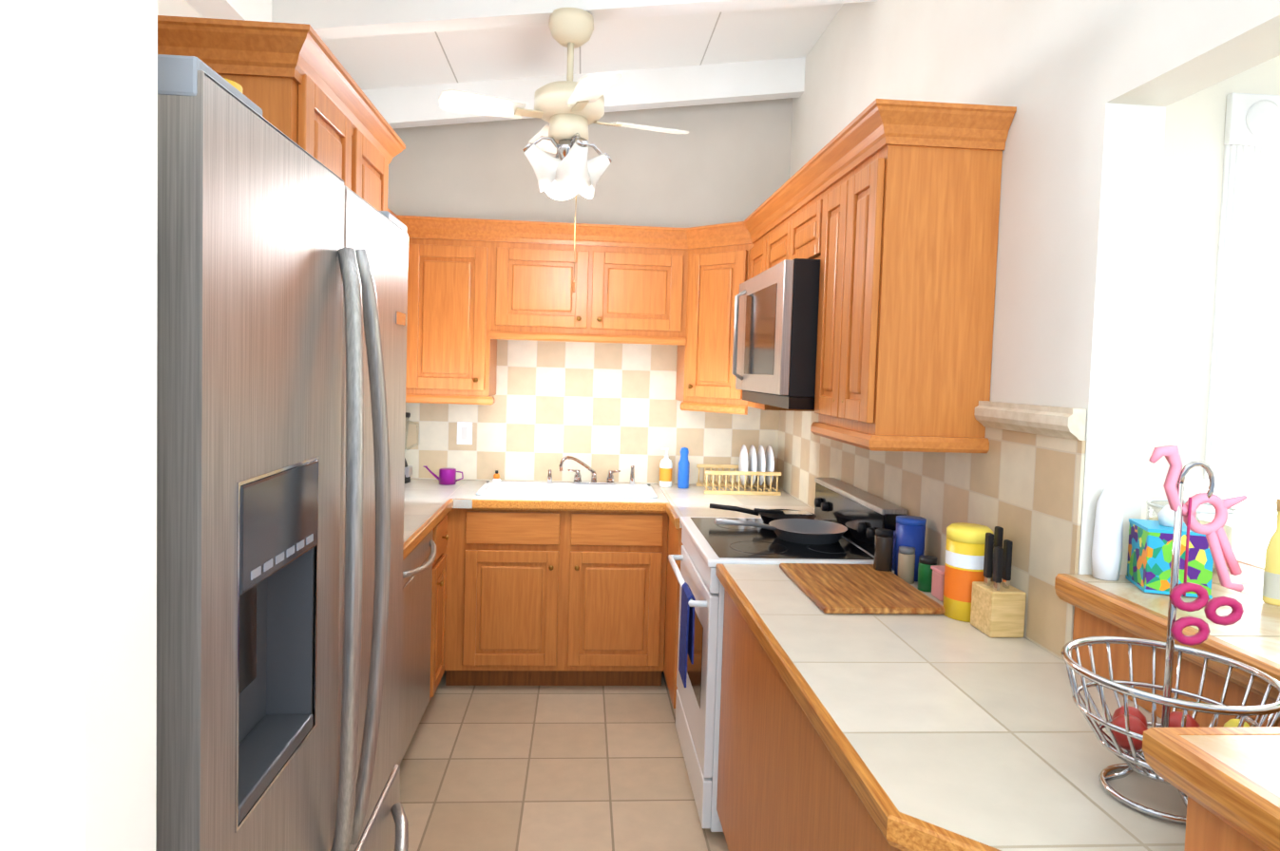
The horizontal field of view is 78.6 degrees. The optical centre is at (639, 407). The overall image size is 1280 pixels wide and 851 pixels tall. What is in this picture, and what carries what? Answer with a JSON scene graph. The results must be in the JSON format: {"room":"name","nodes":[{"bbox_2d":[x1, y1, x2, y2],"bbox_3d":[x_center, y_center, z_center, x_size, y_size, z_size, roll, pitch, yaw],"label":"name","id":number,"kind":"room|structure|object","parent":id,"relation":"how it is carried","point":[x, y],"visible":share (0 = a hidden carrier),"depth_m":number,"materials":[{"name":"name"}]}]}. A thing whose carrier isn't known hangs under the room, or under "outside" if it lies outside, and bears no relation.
{"room":"kitchen","nodes":[
{"label":"kitchen","id":0,"kind":"room"},
{"bbox_2d":[0,0,157,850],"bbox_3d":[-0.930,-0.135,0.585,1.040,3.200,0.100,2,3,-4],"label":"wall","id":1,"kind":"structure","parent":0,"point":[78,372],"depth_m":0.59,"materials":[{"name":"paint"}]},
{"bbox_2d":[157,0,203,18],"bbox_3d":[-1.506,-0.236,2.371,0.150,3.200,3.750,2,3,-4],"label":"wall","id":2,"kind":"structure","parent":0,"point":[177,8],"depth_m":2.37,"materials":[{"name":"paint"}]},
{"bbox_2d":[157,38,397,214],"bbox_3d":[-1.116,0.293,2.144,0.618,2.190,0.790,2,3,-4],"label":"wall cabinet","id":3,"kind":"object","parent":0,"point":[292,89],"depth_m":1.77,"materials":[{"name":"brown wood"}]},
{"bbox_2d":[399,670,728,850],"bbox_3d":[1.296,1.519,1.481,6.200,0.050,6.600,2,3,-4],"label":"floor","id":4,"kind":"structure","parent":0,"point":[543,769],"depth_m":2.93,"materials":[{"name":"tile"}]},
{"bbox_2d":[155,54,408,850],"bbox_3d":[-0.880,0.530,1.232,0.948,1.815,0.915,2,3,-4],"label":"fridge","id":5,"kind":"object","parent":4,"relation":"on","point":[282,262],"visible":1,"depth_m":0.98,"materials":[{"name":"grey metal"}]},
{"bbox_2d":[223,77,242,93],"bbox_3d":[-0.590,-0.387,1.090,0.068,0.125,0.068,2,3,-4],"label":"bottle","id":6,"kind":"object","parent":5,"relation":"on","point":[238,86],"visible":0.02,"depth_m":1.08,"materials":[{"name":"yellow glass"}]},
{"bbox_2d":[395,520,435,765],"bbox_3d":[-1.120,0.919,2.912,0.562,0.866,0.596,2,3,-4],"label":"dishwasher","id":7,"kind":"object","parent":4,"relation":"on","point":[418,611],"depth_m":2.94,"materials":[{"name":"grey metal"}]},
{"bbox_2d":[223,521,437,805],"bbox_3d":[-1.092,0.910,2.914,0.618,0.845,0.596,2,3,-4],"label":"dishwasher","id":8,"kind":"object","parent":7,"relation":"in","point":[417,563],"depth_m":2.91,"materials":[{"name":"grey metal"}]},
{"bbox_2d":[431,505,450,697],"bbox_3d":[-1.197,0.894,3.359,0.668,0.871,0.305,2,3,-4],"label":"base cabinet","id":9,"kind":"object","parent":4,"relation":"on","point":[442,523],"depth_m":3.44,"materials":[{"name":"brown wood"}]},
{"bbox_2d":[450,505,667,686],"bbox_3d":[-0.411,0.891,3.935,1.025,0.871,0.598,2,3,-4],"label":"base cabinet","id":10,"kind":"object","parent":4,"relation":"on","point":[541,595],"depth_m":3.64,"materials":[{"name":"brown wood"}]},
{"bbox_2d":[402,478,484,554],"bbox_3d":[-1.135,0.440,3.354,0.768,0.040,1.606,2,3,-4],"label":"countertop","id":11,"kind":"structure","parent":10,"relation":"on","point":[424,499],"depth_m":3.56,"materials":[{"name":"white tile"}]},
{"bbox_2d":[404,412,420,483],"bbox_3d":[-1.239,0.195,4.012,0.217,0.380,0.170,2,3,-4],"label":"blender","id":12,"kind":"object","parent":11,"relation":"on","point":[408,471],"visible":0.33,"depth_m":4.01,"materials":[{"name":"black"}]},
{"bbox_2d":[423,465,463,485],"bbox_3d":[-1.007,0.348,4.006,0.204,0.089,0.084,2,3,-4],"label":"watering can","id":13,"kind":"object","parent":11,"relation":"on","point":[447,476],"visible":1,"depth_m":3.98,"materials":[{"name":"purple metal"}]},
{"bbox_2d":[473,494,659,509],"bbox_3d":[-0.359,0.433,3.914,0.860,0.048,0.603,2,3,-4],"label":"countertop","id":14,"kind":"structure","parent":10,"relation":"on","point":[482,499],"depth_m":3.62,"materials":[{"name":"white tile"}]},
{"bbox_2d":[492,470,500,481],"bbox_3d":[-0.753,0.364,4.111,0.048,0.062,0.048,2,3,-4],"label":"bottle","id":15,"kind":"object","parent":14,"relation":"on","point":[496,476],"visible":0.9,"depth_m":4.10,"materials":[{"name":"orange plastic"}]},
{"bbox_2d":[473,478,659,497],"bbox_3d":[-0.362,0.506,3.921,0.860,0.202,0.400,2,3,-4],"label":"sink","id":16,"kind":"object","parent":14,"relation":"in","point":[536,487],"depth_m":4.04,"materials":[{"name":"white ceramic"}]},
{"bbox_2d":[545,452,636,482],"bbox_3d":[-0.250,0.326,4.038,0.457,0.153,0.134,2,3,-4],"label":"faucet","id":17,"kind":"object","parent":14,"relation":"on","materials":[{"name":"silver metal"}]},
{"bbox_2d":[651,482,807,524],"bbox_3d":[0.436,0.468,3.780,0.708,0.040,0.988,2,3,-4],"label":"countertop","id":18,"kind":"structure","parent":10,"relation":"on","point":[691,502],"depth_m":3.74,"materials":[{"name":"white tile"}]},
{"bbox_2d":[659,447,672,487],"bbox_3d":[0.138,0.318,4.148,0.069,0.205,0.069,2,3,-4],"label":"soap bottle","id":19,"kind":"object","parent":18,"relation":"on","point":[665,471],"visible":1,"depth_m":4.12,"materials":[{"name":"white plastic"}]},
{"bbox_2d":[677,447,689,488],"bbox_3d":[0.231,0.318,4.115,0.060,0.215,0.060,2,3,-4],"label":"bottle","id":20,"kind":"object","parent":18,"relation":"on","point":[683,472],"visible":1,"depth_m":4.09,"materials":[{"name":"blue plastic"}]},
{"bbox_2d":[696,444,781,496],"bbox_3d":[0.510,0.316,4.075,0.390,0.240,0.280,2,3,-4],"label":"dish rack","id":21,"kind":"object","parent":18,"relation":"on","point":[753,465],"visible":1,"depth_m":4.01,"materials":[{"name":"brown wood"}]},
{"bbox_2d":[659,509,716,708],"bbox_3d":[0.446,0.923,3.803,0.661,0.871,0.988,2,3,-4],"label":"base cabinet","id":22,"kind":"object","parent":4,"relation":"on","point":[671,585],"depth_m":3.47,"materials":[{"name":"brown wood"}]},
{"bbox_2d":[716,596,784,850],"bbox_3d":[0.594,1.006,2.128,0.608,0.871,0.858,2,3,-4],"label":"base cabinet","id":23,"kind":"object","parent":4,"relation":"on","point":[751,772],"depth_m":2.11,"materials":[{"name":"brown wood"}]},
{"bbox_2d":[716,563,1165,850],"bbox_3d":[0.621,0.573,1.715,0.638,0.045,1.643,2,3,-4],"label":"countertop","id":24,"kind":"structure","parent":23,"relation":"on","point":[938,750],"depth_m":1.34,"materials":[{"name":"white tile"}]},
{"bbox_2d":[779,563,945,614],"bbox_3d":[0.619,0.516,2.251,0.330,0.018,0.470,2,3,-4],"label":"cutting board","id":25,"kind":"object","parent":24,"relation":"on","point":[829,588],"visible":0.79,"depth_m":2.18,"materials":[{"name":"brown wood"}]},
{"bbox_2d":[873,528,893,573],"bbox_3d":[0.754,0.451,2.423,0.056,0.140,0.056,2,3,-4],"label":"spice jar","id":26,"kind":"object","parent":24,"relation":"on","point":[883,550],"visible":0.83,"depth_m":2.40,"materials":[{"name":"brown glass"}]},
{"bbox_2d":[892,531,896,571],"bbox_3d":[0.828,0.459,2.499,0.060,0.120,0.060,2,3,-4],"label":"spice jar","id":27,"kind":"object","parent":24,"relation":"on","point":[894,532],"visible":0.19,"depth_m":2.48,"materials":[{"name":"blue"}]},
{"bbox_2d":[897,546,915,584],"bbox_3d":[0.799,0.473,2.347,0.048,0.105,0.048,2,3,-4],"label":"spice jar","id":28,"kind":"object","parent":24,"relation":"on","point":[906,563],"visible":0.83,"depth_m":2.33,"materials":[{"name":"beige"}]},
{"bbox_2d":[917,555,937,592],"bbox_3d":[0.834,0.483,2.270,0.052,0.095,0.052,2,3,-4],"label":"spice jar","id":29,"kind":"object","parent":24,"relation":"on","point":[925,573],"visible":0.85,"depth_m":2.25,"materials":[{"name":"green"}]},
{"bbox_2d":[930,565,945,601],"bbox_3d":[0.855,0.493,2.184,0.066,0.085,0.071,2,3,-4],"label":"container","id":30,"kind":"object","parent":24,"relation":"on","point":[938,582],"visible":0.42,"depth_m":2.17,"materials":[{"name":"pink plastic"}]},
{"bbox_2d":[668,477,907,832],"bbox_3d":[0.479,0.843,2.924,0.705,1.075,0.750,2,3,-4],"label":"range","id":31,"kind":"object","parent":4,"relation":"on","point":[710,544],"visible":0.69,"depth_m":2.69,"materials":[{"name":"white metal"}]},
{"bbox_2d":[709,503,817,525],"bbox_3d":[0.498,0.434,3.136,0.421,0.067,0.236,2,3,-4],"label":"pan","id":32,"kind":"object","parent":31,"relation":"on","point":[767,516],"visible":0.67,"depth_m":3.16,"materials":[{"name":"black metal"}]},
{"bbox_2d":[714,518,847,545],"bbox_3d":[0.510,0.438,2.876,0.505,0.085,0.286,2,3,-4],"label":"steel pan","id":33,"kind":"object","parent":31,"relation":"on","point":[807,531],"visible":1,"depth_m":2.83,"materials":[{"name":"grey metal"}]},
{"bbox_2d":[781,691,883,850],"bbox_3d":[0.650,1.046,1.322,0.613,0.871,0.761,2,3,-4],"label":"base cabinet","id":34,"kind":"object","parent":4,"relation":"on","point":[818,813],"depth_m":1.53,"materials":[{"name":"brown wood"}]},
{"bbox_2d":[1161,794,1244,850],"bbox_3d":[0.881,1.018,-0.060,0.358,1.070,2.040,2,3,-4],"label":"base cabinet","id":35,"kind":"object","parent":4,"relation":"on","point":[1195,835],"depth_m":0.91,"materials":[{"name":"brown wood"}]},
{"bbox_2d":[803,505,1279,850],"bbox_3d":[1.064,0.438,0.706,0.874,0.055,3.596,2,3,-4],"label":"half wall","id":36,"kind":"structure","parent":35,"relation":"on","point":[1230,777],"depth_m":1.48,"materials":[{"name":"beige tile"}]},
{"bbox_2d":[894,515,926,581],"bbox_3d":[0.826,0.432,2.397,0.088,0.185,0.088,2,3,-4],"label":"canister","id":37,"kind":"object","parent":36,"relation":"on","point":[910,531],"visible":0.62,"depth_m":2.36,"materials":[{"name":"blue plastic"}]},
{"bbox_2d":[942,522,993,622],"bbox_3d":[0.849,0.425,2.027,0.112,0.235,0.112,2,3,-4],"label":"wipes canister","id":38,"kind":"object","parent":36,"relation":"on","point":[964,558],"visible":0.81,"depth_m":1.99,"materials":[{"name":"yellow"}]},
{"bbox_2d":[970,526,1026,637],"bbox_3d":[0.875,0.423,1.908,0.085,0.251,0.100,2,3,-4],"label":"knife block","id":39,"kind":"object","parent":36,"relation":"on","point":[998,607],"visible":1,"depth_m":1.87,"materials":[{"name":"brown wood"}]},
{"bbox_2d":[1091,488,1123,580],"bbox_3d":[0.991,0.268,1.656,0.056,0.190,0.053,2,3,-4],"label":"bottle","id":40,"kind":"object","parent":36,"relation":"on","point":[1107,548],"visible":1,"depth_m":1.64,"materials":[{"name":"white"}]},
{"bbox_2d":[1125,504,1213,598],"bbox_3d":[1.075,0.283,1.590,0.116,0.170,0.116,3,3,16],"label":"tissue box","id":41,"kind":"object","parent":36,"relation":"on","point":[1150,549],"visible":0.65,"depth_m":1.55,"materials":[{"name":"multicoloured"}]},
{"bbox_2d":[1060,445,1279,824],"bbox_3d":[0.784,0.318,1.154,0.282,0.523,0.282,2,3,-4],"label":"fruit basket","id":42,"kind":"object","parent":36,"relation":"on","point":[1125,726],"visible":0.69,"depth_m":1.15,"materials":[{"name":"silver metal"}]},
{"bbox_2d":[1262,498,1279,606],"bbox_3d":[1.228,0.277,1.500,0.044,0.200,0.044,2,3,-4],"label":"oil bottle","id":43,"kind":"object","parent":36,"relation":"on","point":[1271,585],"visible":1,"depth_m":1.49,"materials":[{"name":"yellow glass"}]},
{"bbox_2d":[322,3,843,90],"bbox_3d":[-0.136,-1.543,1.101,2.623,0.391,6.350,2,3,-4],"label":"ceiling","id":44,"kind":"structure","parent":0,"point":[493,53],"depth_m":3.58,"materials":[{"name":"white paint"}]},
{"bbox_2d":[185,0,877,129],"bbox_3d":[-0.224,-1.479,2.377,2.340,0.519,3.500,2,3,-4],"label":"ceiling beam","id":45,"kind":"structure","parent":44,"relation":"attached to","point":[418,105],"depth_m":2.67,"materials":[{"name":"white paint"}]},
{"bbox_2d":[438,7,688,292],"bbox_3d":[-0.267,-0.930,2.903,0.723,1.011,0.723,3,3,26],"label":"fan","id":46,"kind":"object","parent":45,"relation":"hanging from","point":[569,110],"visible":1,"depth_m":2.83,"materials":[{"name":"beige"}]},
{"bbox_2d":[387,97,792,228],"bbox_3d":[-0.402,-0.341,4.253,2.623,3.300,0.150,2,3,-4],"label":"wall","id":47,"kind":"structure","parent":0,"point":[721,163],"depth_m":4.16,"materials":[{"name":"beige paint"}]},
{"bbox_2d":[420,224,499,399],"bbox_3d":[-0.940,-0.466,3.955,0.400,0.804,0.348,2,3,-4],"label":"upper cabinet","id":48,"kind":"object","parent":47,"relation":"attached to","point":[460,355],"depth_m":3.79,"materials":[{"name":"brown wood"}]},
{"bbox_2d":[492,228,686,345],"bbox_3d":[-0.257,-0.602,3.998,0.960,0.495,0.348,2,3,-4],"label":"upper cabinet","id":49,"kind":"object","parent":47,"relation":"attached to","point":[631,286],"depth_m":3.83,"materials":[{"name":"brown wood"}]},
{"bbox_2d":[789,0,1279,574],"bbox_3d":[1.069,-0.151,1.181,0.133,3.300,6.200,2,3,-4],"label":"wall","id":50,"kind":"structure","parent":0,"point":[1090,89],"depth_m":1.75,"materials":[{"name":"paint"}]},
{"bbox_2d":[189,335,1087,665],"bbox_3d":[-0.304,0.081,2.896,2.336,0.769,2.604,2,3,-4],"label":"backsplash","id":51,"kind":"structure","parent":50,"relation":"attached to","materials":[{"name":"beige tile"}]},
{"bbox_2d":[670,224,739,410],"bbox_3d":[0.516,-0.419,3.904,0.578,0.804,0.666,2,3,-4],"label":"upper cabinet","id":52,"kind":"object","parent":50,"relation":"attached to","point":[703,359],"depth_m":3.77,"materials":[{"name":"brown wood"}]},
{"bbox_2d":[731,212,807,414],"bbox_3d":[0.643,-0.396,3.507,0.383,0.804,0.400,2,3,-4],"label":"upper cabinet","id":53,"kind":"object","parent":50,"relation":"attached to","point":[752,231],"depth_m":3.63,"materials":[{"name":"brown wood"}]},
{"bbox_2d":[762,197,784,271],"bbox_3d":[0.708,-0.643,3.086,0.328,0.269,0.424,2,3,-4],"label":"upper cabinet","id":54,"kind":"object","parent":50,"relation":"attached to","point":[772,241],"depth_m":3.18,"materials":[{"name":"brown wood"}]},
{"bbox_2d":[781,171,815,262],"bbox_3d":[0.733,-0.626,2.752,0.328,0.269,0.424,2,3,-4],"label":"upper cabinet","id":55,"kind":"object","parent":50,"relation":"attached to","point":[798,215],"depth_m":2.79,"materials":[{"name":"brown wood"}]},
{"bbox_2d":[731,258,820,409],"bbox_3d":[0.627,-0.252,2.931,0.472,0.490,0.752,2,3,-4],"label":"microwave","id":56,"kind":"object","parent":55,"relation":"attached to","point":[775,324],"visible":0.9,"depth_m":2.59,"materials":[{"name":"silver metal"}]},
{"bbox_2d":[807,117,1010,444],"bbox_3d":[0.758,-0.336,2.304,0.328,0.804,0.500,2,3,-4],"label":"upper cabinet","id":57,"kind":"object","parent":50,"relation":"attached to","point":[907,213],"depth_m":2.06,"materials":[{"name":"brown wood"}]},
{"bbox_2d":[1140,55,1279,519],"bbox_3d":[2.475,-0.723,0.412,2.527,4.600,4.520,2,3,-4],"label":"wall","id":58,"kind":"structure","parent":0,"point":[1193,164],"depth_m":2.52,"materials":[{"name":"paint"}]},
{"bbox_2d":[1200,92,1279,568],"bbox_3d":[2.595,0.250,2.596,1.515,2.460,0.040,2,3,-4],"label":"window","id":59,"kind":"structure","parent":58,"relation":"in","point":[1247,300],"depth_m":2.53,"materials":[{"name":"white glass"}]}
]}

